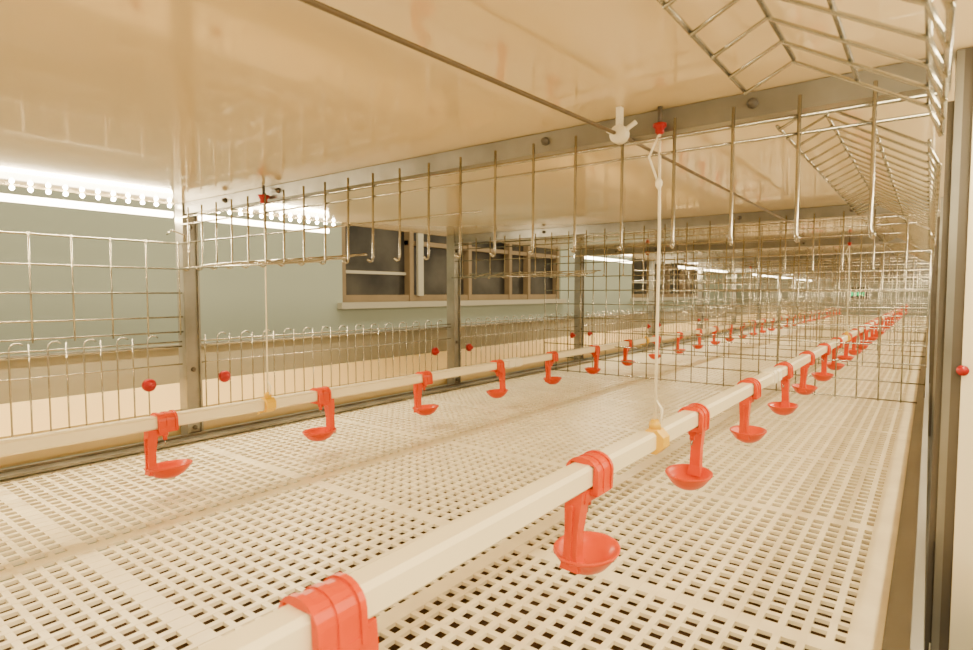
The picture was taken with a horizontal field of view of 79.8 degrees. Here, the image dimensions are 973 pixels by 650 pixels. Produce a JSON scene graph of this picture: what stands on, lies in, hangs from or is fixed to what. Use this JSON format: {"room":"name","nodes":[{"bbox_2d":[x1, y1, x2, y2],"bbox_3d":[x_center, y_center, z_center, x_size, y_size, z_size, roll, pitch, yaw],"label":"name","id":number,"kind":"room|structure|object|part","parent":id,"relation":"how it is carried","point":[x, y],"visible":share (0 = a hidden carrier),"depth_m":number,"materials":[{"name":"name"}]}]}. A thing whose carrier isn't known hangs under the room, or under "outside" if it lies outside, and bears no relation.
{"room":"farm building","nodes":[
{"label":"farm building","id":0,"kind":"room"},
{"bbox_2d":[0,185,744,581],"bbox_3d":[0.485,-0.155,4.906,0.115,3.335,12.995,2,4,37],"label":"wall","id":1,"kind":"structure","parent":0,"point":[232,301],"depth_m":2.43,"materials":[{"name":"green paint"}]},
{"bbox_2d":[0,185,173,217],"bbox_3d":[-0.646,-0.214,0.985,0.189,0.020,0.298,2,4,37],"label":"strip light","id":2,"kind":"object","parent":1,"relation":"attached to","point":[70,204],"depth_m":1.02,"materials":[{"name":"white plastic"}]},
{"bbox_2d":[198,211,329,232],"bbox_3d":[-0.439,-0.229,1.257,0.187,0.020,0.351,2,4,37],"label":"strip light","id":3,"kind":"object","parent":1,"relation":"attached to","point":[205,217],"depth_m":1.29,"materials":[{"name":"white plastic"}]},
{"bbox_2d":[337,224,566,308],"bbox_3d":[-0.083,-0.584,4.064,0.109,0.891,2.404,2,4,37],"label":"window","id":4,"kind":"structure","parent":1,"relation":"in","point":[384,282],"depth_m":3.73,"materials":[{"name":"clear glass"}]},
{"bbox_2d":[630,258,704,300],"bbox_3d":[2.262,-0.753,7.137,0.109,0.891,2.484,2,4,37],"label":"window","id":5,"kind":"structure","parent":1,"relation":"in","point":[638,265],"depth_m":7.09,"materials":[{"name":"clear glass"}]},
{"bbox_2d":[0,316,926,649],"bbox_3d":[1.917,0.100,3.480,1.111,0.009,9.223,2,4,37],"label":"floor","id":6,"kind":"structure","parent":0,"point":[850,454],"depth_m":0.76,"materials":[{"name":"beige plastic"}]},
{"bbox_2d":[544,231,931,403],"bbox_3d":[0.664,-0.039,1.810,1.133,0.448,0.007,2,4,37],"label":"wire partition","id":7,"kind":"object","parent":6,"relation":"on","point":[861,234],"visible":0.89,"depth_m":1.73,"materials":[{"name":"silver metal"}]},
{"bbox_2d":[466,344,472,350],"bbox_3d":[-0.051,0.070,1.820,0.022,0.024,0.024,2,4,37],"label":"handle","id":8,"kind":"object","parent":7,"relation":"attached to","point":[469,347],"visible":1,"depth_m":1.81,"materials":[{"name":"red plastic"}]},
{"bbox_2d":[633,249,930,369],"bbox_3d":[1.152,-0.074,2.449,1.133,0.448,0.007,2,4,37],"label":"wire","id":9,"kind":"object","parent":6,"relation":"on","point":[913,263],"depth_m":2.38,"materials":[{"name":"silver metal"}]},
{"bbox_2d":[654,254,923,284],"bbox_3d":[1.341,-0.247,2.684,1.135,0.119,0.089,2,4,37],"label":"wire partition strip","id":10,"kind":"object","parent":6,"relation":"on","point":[889,258],"visible":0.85,"depth_m":2.71,"materials":[{"name":"silver metal"}]},
{"bbox_2d":[688,259,930,352],"bbox_3d":[1.640,-0.109,3.089,1.133,0.448,0.007,2,4,37],"label":"wire partition","id":11,"kind":"object","parent":6,"relation":"on","point":[771,264],"visible":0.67,"depth_m":3.06,"materials":[{"name":"silver metal"}]},
{"bbox_2d":[726,265,930,340],"bbox_3d":[2.128,-0.144,3.728,1.133,0.448,0.007,2,4,37],"label":"wire partition","id":12,"kind":"object","parent":6,"relation":"on","point":[870,267],"visible":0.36,"depth_m":3.69,"materials":[{"name":"silver metal"}]},
{"bbox_2d":[761,271,930,333],"bbox_3d":[2.616,-0.179,4.367,1.133,0.448,0.007,2,4,37],"label":"wire partition","id":13,"kind":"object","parent":6,"relation":"on","point":[921,284],"visible":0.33,"depth_m":4.33,"materials":[{"name":"silver metal"}]},
{"bbox_2d":[791,276,930,323],"bbox_3d":[3.591,-0.250,5.646,1.133,0.448,0.007,2,4,37],"label":"wire partition","id":14,"kind":"object","parent":6,"relation":"on","point":[923,286],"visible":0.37,"depth_m":5.61,"materials":[{"name":"silver metal"}]},
{"bbox_2d":[0,0,972,274],"bbox_3d":[1.886,-0.367,3.405,1.225,0.014,9.338,2,4,37],"label":"ceiling","id":15,"kind":"structure","parent":0,"point":[172,102],"depth_m":0.52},
{"bbox_2d":[174,203,203,524],"bbox_3d":[-0.584,0.512,1.171,0.030,1.494,0.030,2,4,37],"label":"post","id":16,"kind":"object","parent":15,"relation":"attached to","point":[190,353],"visible":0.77,"depth_m":1.14,"materials":[{"name":"metal"}]},
{"bbox_2d":[0,335,182,437],"bbox_3d":[-0.823,0.114,0.830,0.006,0.161,0.766,2,4,37],"label":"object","id":17,"kind":"object","parent":16,"relation":"attached to","point":[8,352],"depth_m":1.00,"materials":[{"name":"silver metal"}]},
{"bbox_2d":[0,230,184,342],"bbox_3d":[-0.812,-0.064,0.815,0.017,0.199,0.772,2,4,37],"label":"door","id":18,"kind":"structure","parent":16,"relation":"attached to","point":[29,264],"depth_m":1.00,"materials":[{"name":"silver metal"}]},
{"bbox_2d":[201,320,450,406],"bbox_3d":[-0.339,0.080,1.464,0.006,0.161,0.766,2,4,37],"label":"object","id":19,"kind":"object","parent":16,"relation":"attached to","point":[437,324],"depth_m":1.37,"materials":[{"name":"silver metal"}]},
{"bbox_2d":[173,80,937,270],"bbox_3d":[-0.110,-0.142,0.782,1.135,0.119,0.089,2,4,37],"label":"wire partition strip","id":20,"kind":"object","parent":16,"relation":"attached to","point":[875,103],"visible":0.98,"depth_m":0.62,"materials":[{"name":"silver metal"}]},
{"bbox_2d":[141,379,156,391],"bbox_3d":[-0.621,0.111,1.073,0.022,0.024,0.024,2,4,37],"label":"handle","id":21,"kind":"object","parent":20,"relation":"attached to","point":[148,385],"visible":1,"depth_m":1.07,"materials":[{"name":"red plastic"}]},
{"bbox_2d":[218,370,230,381],"bbox_3d":[-0.533,0.105,1.188,0.022,0.024,0.024,2,4,37],"label":"handle","id":22,"kind":"object","parent":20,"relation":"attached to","point":[224,376],"visible":1,"depth_m":1.18,"materials":[{"name":"red plastic"}]},
{"bbox_2d":[432,347,439,355],"bbox_3d":[-0.147,0.077,1.695,0.022,0.024,0.024,2,4,37],"label":"handle","id":23,"kind":"object","parent":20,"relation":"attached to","point":[435,351],"visible":1,"depth_m":1.69,"materials":[{"name":"red plastic"}]},
{"bbox_2d":[257,185,275,414],"bbox_3d":[-0.362,-0.037,0.946,0.036,0.373,0.018,2,4,37],"label":"cord","id":24,"kind":"object","parent":15,"relation":"hanging from","point":[270,402],"visible":0.92,"depth_m":0.94,"materials":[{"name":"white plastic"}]},
{"bbox_2d":[447,236,460,433],"bbox_3d":[-0.100,0.477,1.805,0.030,1.494,0.030,2,4,37],"label":"post","id":25,"kind":"object","parent":15,"relation":"attached to","point":[453,268],"visible":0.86,"depth_m":1.77,"materials":[{"name":"metal"}]},
{"bbox_2d":[184,53,952,214],"bbox_3d":[-0.114,-0.204,0.774,1.145,0.021,0.036,2,4,37],"label":"cross beam","id":26,"kind":"structure","parent":15,"relation":"attached to","point":[829,92],"depth_m":0.56,"materials":[{"name":"metal"}]},
{"bbox_2d":[574,251,584,360],"bbox_3d":[0.384,0.442,2.439,0.030,1.494,0.030,2,4,37],"label":"post","id":27,"kind":"object","parent":15,"relation":"attached to","point":[577,259],"visible":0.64,"depth_m":2.40,"materials":[{"name":"metal"}]},
{"bbox_2d":[606,106,637,144],"bbox_3d":[0.125,-0.185,0.541,0.029,0.033,0.011,2,4,37],"label":"pulley","id":28,"kind":"object","parent":15,"relation":"attached to","point":[622,134],"visible":0.99,"depth_m":0.54,"materials":[{"name":"beige plastic"}]},
{"bbox_2d":[298,0,798,226],"bbox_3d":[0.047,-0.171,0.461,0.020,0.013,2.070,2,4,38],"label":"cable","id":29,"kind":"object","parent":28,"relation":"hanging from","point":[314,3],"visible":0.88,"depth_m":0.39,"materials":[{"name":"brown metal"}]},
{"bbox_2d":[640,247,649,345],"bbox_3d":[0.604,-0.107,2.212,0.036,0.373,0.018,2,4,37],"label":"cord","id":30,"kind":"object","parent":15,"relation":"hanging from","point":[648,339],"visible":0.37,"depth_m":2.21,"materials":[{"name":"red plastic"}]},
{"bbox_2d":[0,308,839,456],"bbox_3d":[1.726,-0.021,3.692,0.023,0.023,8.648,2,4,37],"label":"pipe","id":31,"kind":"object","parent":30,"relation":"hanging from","point":[58,438],"visible":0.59,"depth_m":0.92,"materials":[{"name":"beige plastic"}]},
{"bbox_2d":[144,410,192,478],"bbox_3d":[-0.454,0.170,0.831,0.063,0.096,0.051,-2,4,-37],"label":"nipple drinker","id":32,"kind":"object","parent":31,"relation":"attached to","point":[167,421],"visible":0.98,"depth_m":0.81,"materials":[{"name":"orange plastic"}]},
{"bbox_2d":[302,386,335,441],"bbox_3d":[-0.299,0.159,1.039,0.051,0.096,0.064,2,3,37],"label":"nipple drinker","id":33,"kind":"object","parent":31,"relation":"attached to","point":[316,434],"visible":0.91,"depth_m":1.04,"materials":[{"name":"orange plastic"}]},
{"bbox_2d":[412,370,438,415],"bbox_3d":[-0.131,0.147,1.255,0.063,0.096,0.051,-2,4,-37],"label":"nipple drinker","id":34,"kind":"object","parent":31,"relation":"attached to","point":[427,409],"visible":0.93,"depth_m":1.24,"materials":[{"name":"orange plastic"}]},
{"bbox_2d":[486,359,507,397],"bbox_3d":[0.027,0.136,1.461,0.063,0.096,0.051,-2,4,-37],"label":"nipple drinker","id":35,"kind":"object","parent":31,"relation":"attached to","point":[494,393],"visible":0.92,"depth_m":1.46,"materials":[{"name":"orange plastic"}]},
{"bbox_2d":[543,351,561,384],"bbox_3d":[0.190,0.123,1.680,0.051,0.096,0.064,2,3,37],"label":"nipple drinker","id":36,"kind":"object","parent":31,"relation":"attached to","point":[549,379],"visible":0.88,"depth_m":1.66,"materials":[{"name":"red plastic"}]},
{"bbox_2d":[584,345,600,373],"bbox_3d":[0.345,0.112,1.889,0.063,0.096,0.051,-2,4,-37],"label":"nipple drinker","id":37,"kind":"object","parent":31,"relation":"attached to","point":[591,370],"visible":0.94,"depth_m":1.89,"materials":[{"name":"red plastic"}]},
{"bbox_2d":[620,339,634,365],"bbox_3d":[0.512,0.100,2.106,0.063,0.096,0.051,-2,4,-37],"label":"nipple drinker","id":38,"kind":"object","parent":31,"relation":"attached to","point":[625,350],"visible":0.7,"depth_m":2.08,"materials":[{"name":"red plastic"}]},
{"bbox_2d":[648,335,660,358],"bbox_3d":[0.669,0.089,2.312,0.063,0.096,0.051,-2,4,-37],"label":"nipple drinker","id":39,"kind":"object","parent":31,"relation":"attached to","point":[652,356],"visible":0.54,"depth_m":2.30,"materials":[{"name":"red plastic"}]},
{"bbox_2d":[673,332,685,353],"bbox_3d":[0.839,0.077,2.527,0.063,0.096,0.051,-2,4,-37],"label":"nipple drinker","id":40,"kind":"object","parent":31,"relation":"attached to","point":[681,333],"visible":0.7,"depth_m":2.51,"materials":[{"name":"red plastic"}]},
{"bbox_2d":[692,329,703,348],"bbox_3d":[0.994,0.065,2.734,0.051,0.096,0.064,3,4,37],"label":"nipple drinker","id":41,"kind":"object","parent":31,"relation":"attached to","point":[700,346],"visible":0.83,"depth_m":2.73,"materials":[{"name":"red plastic"}]},
{"bbox_2d":[710,326,720,344],"bbox_3d":[1.161,0.053,2.951,0.051,0.096,0.064,1,3,37],"label":"nipple drinker","id":42,"kind":"object","parent":31,"relation":"attached to","point":[714,342],"visible":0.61,"depth_m":2.93,"materials":[{"name":"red plastic"}]},
{"bbox_2d":[725,325,733,341],"bbox_3d":[1.320,0.042,3.157,0.063,0.096,0.051,-2,4,-37],"label":"nipple drinker","id":43,"kind":"object","parent":31,"relation":"attached to","point":[731,328],"visible":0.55,"depth_m":3.15,"materials":[{"name":"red plastic"}]},
{"bbox_2d":[739,323,746,337],"bbox_3d":[1.486,0.030,3.374,0.063,0.096,0.051,-2,4,-37],"label":"nipple drinker","id":44,"kind":"object","parent":31,"relation":"attached to","point":[743,336],"visible":0.41,"depth_m":3.35,"materials":[{"name":"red plastic"}]},
{"bbox_2d":[749,320,757,335],"bbox_3d":[1.643,0.019,3.581,0.063,0.096,0.051,-2,4,-37],"label":"nipple drinker","id":45,"kind":"object","parent":31,"relation":"attached to","point":[755,333],"visible":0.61,"depth_m":3.57,"materials":[{"name":"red plastic"}]},
{"bbox_2d":[758,319,765,332],"bbox_3d":[1.804,0.007,3.801,0.063,0.096,0.051,-3,4,-42],"label":"nipple drinker","id":46,"kind":"object","parent":31,"relation":"attached to","point":[761,330],"visible":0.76,"depth_m":3.78,"materials":[{"name":"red plastic"}]},
{"bbox_2d":[767,317,774,330],"bbox_3d":[1.962,-0.005,4.007,0.063,0.096,0.051,-2,4,-37],"label":"nipple drinker","id":47,"kind":"object","parent":31,"relation":"attached to","point":[771,329],"visible":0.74,"depth_m":4.01,"materials":[{"name":"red plastic"}]},
{"bbox_2d":[648,261,656,346],"bbox_3d":[0.867,0.407,3.073,0.030,1.494,0.030,2,4,37],"label":"post","id":48,"kind":"object","parent":15,"relation":"attached to","point":[650,307],"visible":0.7,"depth_m":3.04,"materials":[{"name":"metal"}]},
{"bbox_2d":[645,106,669,454],"bbox_3d":[0.155,-0.036,0.551,0.036,0.332,0.016,2,4,37],"label":"cord","id":49,"kind":"object","parent":15,"relation":"hanging from","point":[662,437],"visible":0.89,"depth_m":0.55,"materials":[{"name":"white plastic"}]},
{"bbox_2d":[196,304,907,649],"bbox_3d":[2.245,-0.038,3.295,0.023,0.028,8.648,2,4,37],"label":"pipe","id":50,"kind":"object","parent":49,"relation":"hanging from","point":[386,581],"visible":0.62,"depth_m":0.33,"materials":[{"name":"beige plastic"}]},
{"bbox_2d":[278,572,378,649],"bbox_3d":[-0.072,0.163,0.255,0.063,0.096,0.051,-2,4,-37],"label":"nipple drinker","id":51,"kind":"object","parent":50,"relation":"attached to","point":[337,607],"visible":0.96,"depth_m":0.25,"materials":[{"name":"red plastic"}]},
{"bbox_2d":[553,450,620,574],"bbox_3d":[0.081,0.149,0.466,0.063,0.096,0.051,-3,4,-42],"label":"nipple drinker","id":52,"kind":"object","parent":50,"relation":"attached to","point":[579,551],"visible":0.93,"depth_m":0.45,"materials":[{"name":"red plastic"}]},
{"bbox_2d":[665,403,712,490],"bbox_3d":[0.231,0.138,0.661,0.063,0.096,0.051,-2,4,-37],"label":"nipple drinker","id":53,"kind":"object","parent":50,"relation":"attached to","point":[692,476],"visible":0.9,"depth_m":0.67,"materials":[{"name":"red plastic"}]},
{"bbox_2d":[730,377,766,442],"bbox_3d":[0.391,0.127,0.867,0.051,0.096,0.064,3,4,37],"label":"nipple drinker","id":54,"kind":"object","parent":50,"relation":"attached to","point":[743,432],"visible":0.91,"depth_m":0.85,"materials":[{"name":"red plastic"}]},
{"bbox_2d":[767,362,798,414],"bbox_3d":[0.541,0.116,1.062,0.051,0.096,0.064,1,3,37],"label":"nipple drinker","id":55,"kind":"object","parent":50,"relation":"attached to","point":[785,407],"visible":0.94,"depth_m":1.06,"materials":[{"name":"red plastic"}]},
{"bbox_2d":[791,351,817,394],"bbox_3d":[0.696,0.104,1.271,0.063,0.096,0.051,-3,4,-42],"label":"nipple drinker","id":56,"kind":"object","parent":50,"relation":"attached to","point":[802,388],"visible":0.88,"depth_m":1.25,"materials":[{"name":"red plastic"}]},
{"bbox_2d":[811,343,833,381],"bbox_3d":[0.847,0.094,1.465,0.051,0.096,0.064,3,4,37],"label":"nipple drinker","id":57,"kind":"object","parent":50,"relation":"attached to","point":[823,376],"visible":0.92,"depth_m":1.47,"materials":[{"name":"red plastic"}]},
{"bbox_2d":[827,337,844,369],"bbox_3d":[1.003,0.082,1.674,0.063,0.096,0.051,-2,4,-37],"label":"nipple drinker","id":58,"kind":"object","parent":50,"relation":"attached to","point":[831,365],"visible":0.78,"depth_m":1.65,"materials":[{"name":"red plastic"}]},
{"bbox_2d":[837,333,853,361],"bbox_3d":[1.153,0.072,1.870,0.063,0.096,0.051,-2,4,-37],"label":"nipple drinker","id":59,"kind":"object","parent":50,"relation":"attached to","point":[845,356],"visible":0.61,"depth_m":1.87,"materials":[{"name":"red plastic"}]},
{"bbox_2d":[848,328,862,354],"bbox_3d":[1.313,0.060,2.075,0.051,0.096,0.064,2,4,37],"label":"nipple drinker","id":60,"kind":"object","parent":50,"relation":"attached to","point":[853,351],"visible":0.67,"depth_m":2.06,"materials":[{"name":"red plastic"}]},
{"bbox_2d":[856,326,868,349],"bbox_3d":[1.462,0.050,2.271,0.051,0.096,0.064,2,4,37],"label":"nipple drinker","id":61,"kind":"object","parent":50,"relation":"attached to","point":[861,334],"visible":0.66,"depth_m":2.26,"materials":[{"name":"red plastic"}]},
{"bbox_2d":[864,323,872,343],"bbox_3d":[1.620,0.038,2.478,0.051,0.096,0.064,3,4,37],"label":"nipple drinker","id":62,"kind":"object","parent":50,"relation":"attached to","point":[867,331],"visible":0.38,"depth_m":2.46,"materials":[{"name":"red plastic"}]},
{"bbox_2d":[868,320,877,340],"bbox_3d":[1.770,0.027,2.674,0.051,0.096,0.064,2,4,37],"label":"nipple drinker","id":63,"kind":"object","parent":50,"relation":"attached to","point":[871,338],"visible":0.66,"depth_m":2.67,"materials":[{"name":"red plastic"}]},
{"bbox_2d":[870,318,881,336],"bbox_3d":[1.929,0.016,2.879,0.063,0.096,0.051,-2,4,-37],"label":"nipple drinker","id":64,"kind":"object","parent":50,"relation":"attached to","point":[875,330],"visible":0.55,"depth_m":2.86,"materials":[{"name":"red plastic"}]},
{"bbox_2d":[883,314,889,328],"bbox_3d":[2.387,-0.017,3.477,0.063,0.096,0.051,-2,4,-37],"label":"nipple drinker","id":65,"kind":"object","parent":50,"relation":"attached to","point":[884,314],"visible":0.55,"depth_m":3.47,"materials":[{"name":"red plastic"}]},
{"bbox_2d":[455,199,938,242],"bbox_3d":[0.370,-0.239,1.408,1.145,0.021,0.036,2,4,37],"label":"cross beam","id":66,"kind":"structure","parent":15,"relation":"attached to","point":[828,211],"depth_m":1.32,"materials":[{"name":"metal"}]},
{"bbox_2d":[697,265,703,335],"bbox_3d":[1.351,0.372,3.707,0.030,1.494,0.030,2,4,37],"label":"post","id":67,"kind":"object","parent":15,"relation":"attached to","point":[700,294],"visible":0.32,"depth_m":3.67,"materials":[{"name":"metal"}]},
{"bbox_2d":[0,441,874,649],"bbox_3d":[1.914,0.260,3.491,1.092,0.006,9.223,2,4,37],"label":"floor holes","id":68,"kind":"object","parent":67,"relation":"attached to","point":[456,642],"visible":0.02,"depth_m":0.87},
{"bbox_2d":[731,271,736,330],"bbox_3d":[1.835,0.337,4.341,0.030,1.494,0.030,2,4,37],"label":"post","id":69,"kind":"object","parent":15,"relation":"attached to","point":[734,293],"visible":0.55,"depth_m":4.30,"materials":[{"name":"metal"}]},
{"bbox_2d":[746,264,751,325],"bbox_3d":[1.565,-0.176,3.473,0.036,0.373,0.018,2,4,37],"label":"cord","id":70,"kind":"object","parent":15,"relation":"hanging from","point":[750,264],"visible":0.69,"depth_m":3.46,"materials":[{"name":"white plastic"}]},
{"bbox_2d":[582,236,935,254],"bbox_3d":[0.853,-0.274,2.042,1.145,0.021,0.036,2,4,37],"label":"cross beam","id":71,"kind":"structure","parent":15,"relation":"attached to","point":[857,240],"depth_m":1.98,"materials":[{"name":"metal"}]},
{"bbox_2d":[757,274,761,324],"bbox_3d":[2.318,0.302,4.975,0.030,1.494,0.030,2,4,37],"label":"post","id":72,"kind":"object","parent":15,"relation":"attached to","point":[758,287],"visible":0.23,"depth_m":4.94,"materials":[{"name":"metal"}]},
{"bbox_2d":[761,301,777,318],"bbox_3d":[2.562,-0.130,5.267,0.006,0.161,0.766,2,4,37],"label":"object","id":73,"kind":"object","parent":72,"relation":"attached to","point":[775,311],"visible":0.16,"depth_m":5.26,"materials":[{"name":"metal"}]},
{"bbox_2d":[776,275,778,321],"bbox_3d":[2.802,0.268,5.609,0.030,1.494,0.030,2,4,37],"label":"post","id":74,"kind":"object","parent":15,"relation":"attached to","point":[777,275],"visible":0.02,"depth_m":5.57,"materials":[{"name":"metal"}]},
{"bbox_2d":[655,251,929,263],"bbox_3d":[1.337,-0.309,2.676,1.145,0.021,0.036,2,4,37],"label":"cross beam","id":75,"kind":"structure","parent":15,"relation":"attached to","point":[868,254],"depth_m":2.64,"materials":[{"name":"metal"}]},
{"bbox_2d":[792,277,796,312],"bbox_3d":[3.286,0.233,6.242,0.030,1.494,0.030,2,4,37],"label":"post","id":76,"kind":"object","parent":15,"relation":"attached to","point":[794,304],"visible":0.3,"depth_m":6.20,"materials":[{"name":"metal"}]},
{"bbox_2d":[657,0,955,136],"bbox_3d":[0.138,-0.147,0.267,0.120,0.070,0.335,2,4,37],"label":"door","id":77,"kind":"structure","parent":15,"relation":"attached to","point":[932,19],"depth_m":0.32,"materials":[{"name":"metal"}]},
{"bbox_2d":[703,259,933,268],"bbox_3d":[1.821,-0.344,3.310,1.145,0.021,0.036,2,4,37],"label":"cross beam","id":78,"kind":"structure","parent":15,"relation":"attached to","point":[911,262],"depth_m":3.25,"materials":[{"name":"metal"}]},
{"bbox_2d":[737,265,932,272],"bbox_3d":[2.304,-0.379,3.944,1.145,0.021,0.036,2,4,37],"label":"cross beam","id":79,"kind":"structure","parent":15,"relation":"attached to","point":[894,267],"depth_m":3.90,"materials":[{"name":"metal"}]},
{"bbox_2d":[762,269,932,274],"bbox_3d":[2.788,-0.413,4.578,1.145,0.021,0.036,2,4,37],"label":"cross beam","id":80,"kind":"structure","parent":15,"relation":"attached to","point":[931,269],"depth_m":4.52,"materials":[{"name":"metal"}]},
{"bbox_2d":[844,237,851,341],"bbox_3d":[1.121,-0.106,1.817,0.036,0.332,0.016,2,4,37],"label":"cord","id":81,"kind":"object","parent":15,"relation":"hanging from","point":[849,243],"visible":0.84,"depth_m":1.81,"materials":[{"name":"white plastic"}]},
{"bbox_2d":[782,272,931,276],"bbox_3d":[3.272,-0.448,5.212,1.145,0.021,0.036,2,4,37],"label":"cross beam","id":82,"kind":"structure","parent":15,"relation":"attached to","point":[922,273],"depth_m":5.16,"materials":[{"name":"metal"}]},
{"bbox_2d":[775,112,941,237],"bbox_3d":[0.530,-0.176,0.780,0.120,0.070,0.731,2,4,37],"label":"door","id":83,"kind":"structure","parent":15,"relation":"attached to","point":[934,166],"depth_m":0.66,"materials":[{"name":"metal"}]},
{"bbox_2d":[796,275,931,277],"bbox_3d":[3.755,-0.483,5.846,1.145,0.021,0.036,2,4,37],"label":"cross beam","id":84,"kind":"structure","parent":15,"relation":"attached to","point":[898,275],"depth_m":5.78,"materials":[{"name":"metal"}]},
{"bbox_2d":[809,277,931,279],"bbox_3d":[4.239,-0.518,6.479,1.145,0.021,0.036,2,4,37],"label":"cross beam","id":85,"kind":"structure","parent":15,"relation":"attached to","point":[931,277],"depth_m":6.41,"materials":[{"name":"metal"}]},
{"bbox_2d":[819,279,931,280],"bbox_3d":[4.723,-0.553,7.113,1.145,0.021,0.036,2,4,37],"label":"cross beam","id":86,"kind":"structure","parent":15,"relation":"attached to","point":[862,279],"depth_m":7.09,"materials":[{"name":"metal"}]},
{"bbox_2d":[862,214,934,258],"bbox_3d":[1.014,-0.211,1.415,0.120,0.070,0.697,2,4,37],"label":"door","id":87,"kind":"structure","parent":15,"relation":"attached to","point":[921,238],"depth_m":1.36,"materials":[{"name":"metal"}]},
{"bbox_2d":[886,243,932,267],"bbox_3d":[1.495,-0.245,2.046,0.120,0.070,0.674,2,4,37],"label":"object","id":88,"kind":"structure","parent":15,"relation":"attached to","point":[925,256],"depth_m":2.00,"materials":[{"name":"metal"}]},
{"bbox_2d":[925,245,935,557],"bbox_3d":[1.319,0.481,1.724,0.034,1.494,0.032,2,4,37],"label":"post","id":89,"kind":"object","parent":15,"relation":"attached to","point":[929,437],"visible":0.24,"depth_m":1.71,"materials":[{"name":"metal"}]},
{"bbox_2d":[927,261,933,457],"bbox_3d":[1.803,0.446,2.358,0.034,1.494,0.032,2,4,37],"label":"post","id":90,"kind":"object","parent":15,"relation":"attached to","point":[933,261],"visible":0.09,"depth_m":2.34,"materials":[{"name":"metal"}]},
{"bbox_2d":[882,313,929,649],"bbox_3d":[2.334,0.098,3.089,0.025,0.155,9.338,2,4,37],"label":"rail","id":91,"kind":"object","parent":90,"relation":"attached to","point":[904,625],"visible":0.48,"depth_m":0.56,"materials":[{"name":"beige metal"}]},
{"bbox_2d":[928,277,932,408],"bbox_3d":[2.287,0.411,2.992,0.034,1.494,0.032,2,4,37],"label":"post","id":92,"kind":"object","parent":15,"relation":"attached to","point":[932,277],"visible":0.11,"depth_m":2.97,"materials":[{"name":"metal"}]},
{"bbox_2d":[924,197,942,649],"bbox_3d":[0.836,0.516,1.091,0.034,1.494,0.032,2,4,37],"label":"post","id":93,"kind":"object","parent":15,"relation":"attached to","point":[939,219],"visible":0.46,"depth_m":1.06,"materials":[{"name":"metal"}]},
{"bbox_2d":[451,207,926,278],"bbox_3d":[0.374,-0.177,1.416,1.135,0.119,0.089,2,4,37],"label":"wire partition strip","id":94,"kind":"object","parent":93,"relation":"attached to","point":[907,223],"visible":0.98,"depth_m":1.36,"materials":[{"name":"silver metal"}]},
{"bbox_2d":[925,47,972,649],"bbox_3d":[0.350,0.551,0.454,0.034,1.494,0.038,2,4,37],"label":"post","id":95,"kind":"object","parent":15,"relation":"attached to","point":[949,594],"depth_m":0.42,"materials":[{"name":"metal"}]},
{"bbox_3d":[0.339,0.033,0.414,0.007,0.007,0.006,2,4,37],"label":"red clip knob","id":96,"kind":"part","parent":95,"relation":"part of","materials":[{"name":"red plastic"}]},
{"bbox_2d":[461,313,577,364],"bbox_3d":[0.144,0.045,2.098,0.006,0.161,0.766,2,4,37],"label":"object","id":97,"kind":"object","parent":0,"point":[532,318],"depth_m":2.06,"materials":[{"name":"silver metal"}]},
{"bbox_2d":[584,309,648,346],"bbox_3d":[0.628,0.010,2.731,0.006,0.161,0.766,2,4,37],"label":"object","id":98,"kind":"object","parent":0,"point":[626,312],"depth_m":2.64,"materials":[{"name":"silver metal"}]},
{"bbox_2d":[659,306,699,333],"bbox_3d":[1.112,-0.025,3.365,0.006,0.161,0.766,2,4,37],"label":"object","id":99,"kind":"object","parent":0,"point":[678,309],"depth_m":3.35,"materials":[{"name":"silver metal"}]},
{"bbox_2d":[703,304,731,328],"bbox_3d":[1.595,-0.060,3.999,0.006,0.161,0.766,2,4,37],"label":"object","id":100,"kind":"object","parent":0,"point":[720,313],"depth_m":4.03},
{"bbox_2d":[736,303,757,321],"bbox_3d":[2.079,-0.095,4.633,0.006,0.161,0.766,2,4,37],"label":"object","id":101,"kind":"object","parent":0,"point":[751,304],"depth_m":4.62,"materials":[{"name":"metal"}]},
{"bbox_2d":[781,301,791,315],"bbox_3d":[3.046,-0.165,5.901,0.006,0.161,0.766,2,4,37],"label":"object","id":102,"kind":"object","parent":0,"point":[783,304],"depth_m":5.83,"materials":[{"name":"beige"}]},
{"bbox_2d":[743,272,931,328],"bbox_3d":[6.446,-0.350,8.455,5.060,3.335,0.115,2,4,37],"label":"wall","id":103,"kind":"structure","parent":0,"point":[784,295],"depth_m":9.03,"materials":[{"name":"pale green paint"}]},
{"bbox_2d":[847,287,868,298],"bbox_3d":[5.686,-0.490,8.912,0.276,0.184,0.066,2,4,37],"label":"control display","id":104,"kind":"object","parent":103,"relation":"attached to","point":[852,293],"visible":0.38,"depth_m":8.89,"materials":[{"name":"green plastic"}]},
{"bbox_3d":[2.498,1.652,3.470,5.175,0.115,12.995,2,4,37],"label":"floor","id":105,"kind":"structure","parent":0,"visible":0},
{"bbox_3d":[4.253,0.163,7.510,0.030,1.494,0.030,2,4,37],"label":"post","id":106,"kind":"object","parent":105,"relation":"on","visible":0},
{"bbox_2d":[0,303,809,468],"bbox_3d":[1.347,-0.013,3.836,0.150,0.170,9.338,2,4,37],"label":"trough","id":107,"kind":"object","parent":106,"relation":"attached to","point":[166,394],"visible":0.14,"depth_m":1.36,"materials":[{"name":"metal"}]},
{"bbox_3d":[-1.067,0.547,0.537,0.030,1.494,0.030,2,4,37],"label":"post","id":108,"kind":"object","parent":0,"visible":0},
{"bbox_2d":[0,315,815,479],"bbox_3d":[1.447,0.091,3.766,0.029,0.048,9.338,2,4,37],"label":"rail","id":109,"kind":"object","parent":108,"relation":"attached to","point":[38,467],"visible":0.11,"depth_m":1.21,"materials":[{"name":"metal"}]}
]}

